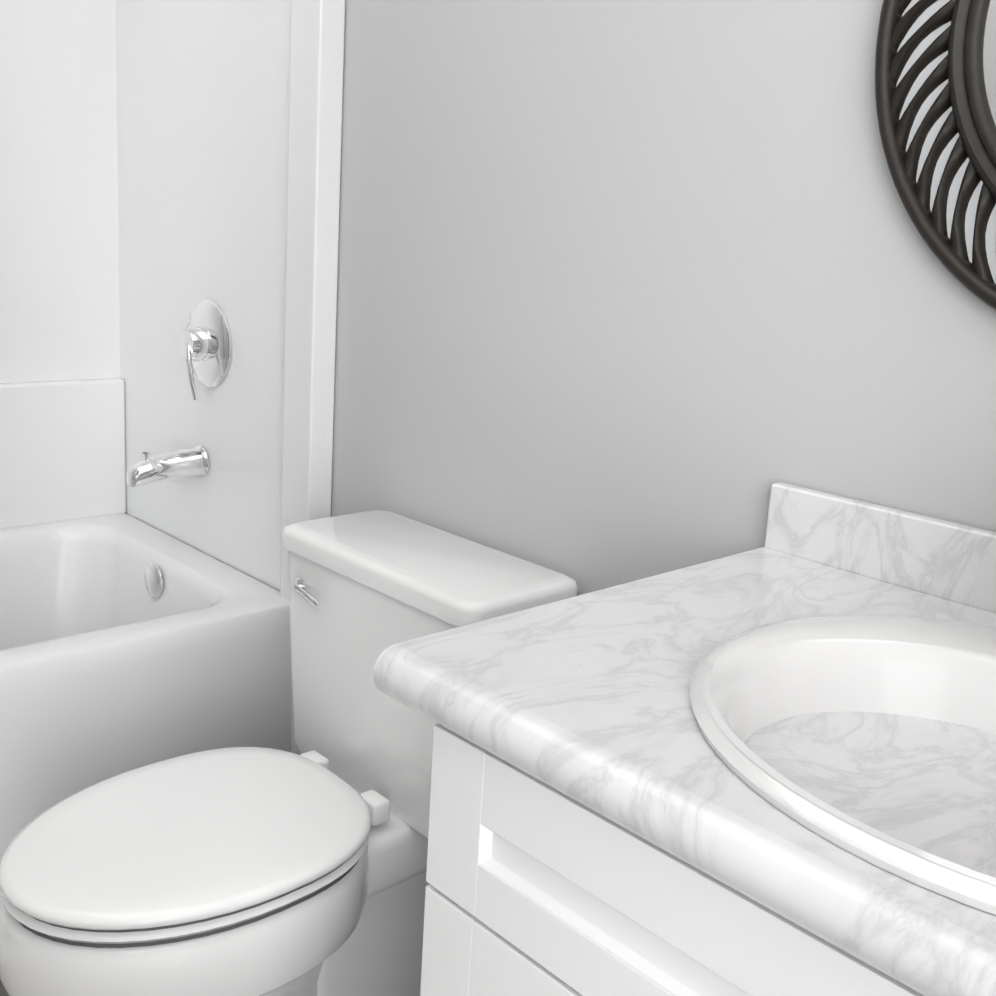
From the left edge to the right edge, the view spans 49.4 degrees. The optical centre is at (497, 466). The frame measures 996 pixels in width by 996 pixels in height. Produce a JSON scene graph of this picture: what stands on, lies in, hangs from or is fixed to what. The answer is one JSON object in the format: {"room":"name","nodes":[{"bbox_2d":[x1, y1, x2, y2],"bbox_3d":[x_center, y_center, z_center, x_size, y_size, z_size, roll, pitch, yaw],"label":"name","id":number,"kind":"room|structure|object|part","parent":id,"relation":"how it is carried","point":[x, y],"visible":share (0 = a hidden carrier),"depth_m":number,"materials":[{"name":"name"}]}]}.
{"room":"bathroom","nodes":[
{"label":"bathroom","id":0,"kind":"room"},
{"bbox_2d":[0,979,7,995],"bbox_3d":[-0.327,1.056,1.059,1.670,0.100,3.560,-8,16,-42],"label":"floor","id":1,"kind":"structure","parent":0,"point":[3,992],"depth_m":1.73,"materials":[{"name":"stone"}]},
{"bbox_2d":[0,0,344,898],"bbox_3d":[-1.112,-0.215,1.725,1.464,2.010,0.856,-8,16,-42],"label":"bathtub","id":2,"kind":"object","parent":1,"relation":"on","point":[166,166],"visible":0.79,"depth_m":2.18,"materials":[{"name":"white plastic"}]},
{"bbox_2d":[0,511,299,898],"bbox_3d":[-1.154,0.506,1.880,1.398,0.533,0.782,-8,16,-42],"label":"basin","id":3,"kind":"object","parent":2,"relation":"in","point":[129,641],"depth_m":1.94,"materials":[{"name":"white plastic"}]},
{"bbox_2d":[126,445,208,487],"bbox_3d":[-0.676,0.000,2.204,0.158,0.074,0.072,-8,16,-42],"label":"tub spout","id":4,"kind":"object","parent":2,"relation":"attached to","point":[191,461],"visible":1,"depth_m":2.19,"materials":[{"name":"silver metal"}]},
{"bbox_2d":[179,300,230,400],"bbox_3d":[-0.607,-0.235,2.165,0.064,0.195,0.176,-8,16,-42],"label":"tub valve","id":5,"kind":"object","parent":2,"relation":"attached to","point":[205,343],"visible":1,"depth_m":2.15,"materials":[{"name":"silver metal"}]},
{"bbox_2d":[0,510,577,995],"bbox_3d":[-0.320,0.518,1.514,0.722,0.757,0.470,-8,16,-42],"label":"toilet","id":6,"kind":"object","parent":1,"relation":"on","point":[246,872],"visible":0.92,"depth_m":1.45,"materials":[{"name":"white ceramic"}]},
{"bbox_3d":[-0.396,0.485,1.431,0.492,0.048,0.378,-8,16,-42],"label":"lid","id":7,"kind":"part","parent":6,"relation":"part of","materials":[{"name":"white plastic"}]},
{"bbox_3d":[-0.290,0.193,1.650,0.018,0.033,0.081,-8,16,-42],"label":"flush handle","id":8,"kind":"part","parent":6,"relation":"part of","materials":[{"name":"silver metal"}]},
{"bbox_3d":[-0.125,0.322,1.648,0.200,0.330,0.452,-8,16,-42],"label":"tank","id":9,"kind":"part","parent":6,"relation":"part of","materials":[{"name":"white ceramic"}]},
{"bbox_3d":[-0.114,0.142,1.610,0.216,0.038,0.470,-8,16,-42],"label":"tank lid","id":10,"kind":"part","parent":6,"relation":"part of","materials":[{"name":"white ceramic"}]},
{"bbox_2d":[373,482,995,995],"bbox_3d":[0.425,0.561,0.804,0.610,1.057,1.005,-8,16,-42],"label":"bathroom vanity","id":11,"kind":"object","parent":1,"relation":"on","point":[769,768],"visible":1,"depth_m":0.82,"materials":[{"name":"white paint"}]},
{"bbox_3d":[0.057,0.662,0.835,0.020,0.570,0.374,-8,16,-42],"label":"door","id":12,"kind":"part","parent":11,"relation":"part of","materials":[{"name":"white paint"}]},
{"bbox_3d":[0.207,0.347,0.627,0.020,0.141,0.753,-8,16,-42],"label":"drawer","id":13,"kind":"part","parent":11,"relation":"part of","materials":[{"name":"white paint"}]},
{"bbox_2d":[689,614,995,995],"bbox_3d":[0.390,0.264,0.796,0.490,0.150,0.516,-8,16,-42],"label":"sink","id":14,"kind":"object","parent":11,"relation":"in","point":[867,742],"depth_m":0.86,"materials":[{"name":"white ceramic"}]},
{"bbox_2d":[331,0,995,595],"bbox_3d":[0.324,-0.291,1.321,0.100,2.500,3.560,-8,16,-42],"label":"wall","id":15,"kind":"structure","parent":0,"point":[631,290],"depth_m":1.41,"materials":[{"name":"grey paint"}]},
{"bbox_2d":[875,0,995,309],"bbox_3d":[0.602,-0.390,0.911,0.022,0.610,0.610,-8,16,-42],"label":"mirror","id":16,"kind":"object","parent":15,"relation":"attached to","point":[935,78],"visible":1,"depth_m":1.08,"materials":[{"name":"brown metal"}]},
{"bbox_3d":[0.605,-0.390,0.914,0.008,0.392,0.392,-8,16,-42],"label":"glass","id":17,"kind":"part","parent":16,"relation":"part of","materials":[{"name":"white"}]}
]}

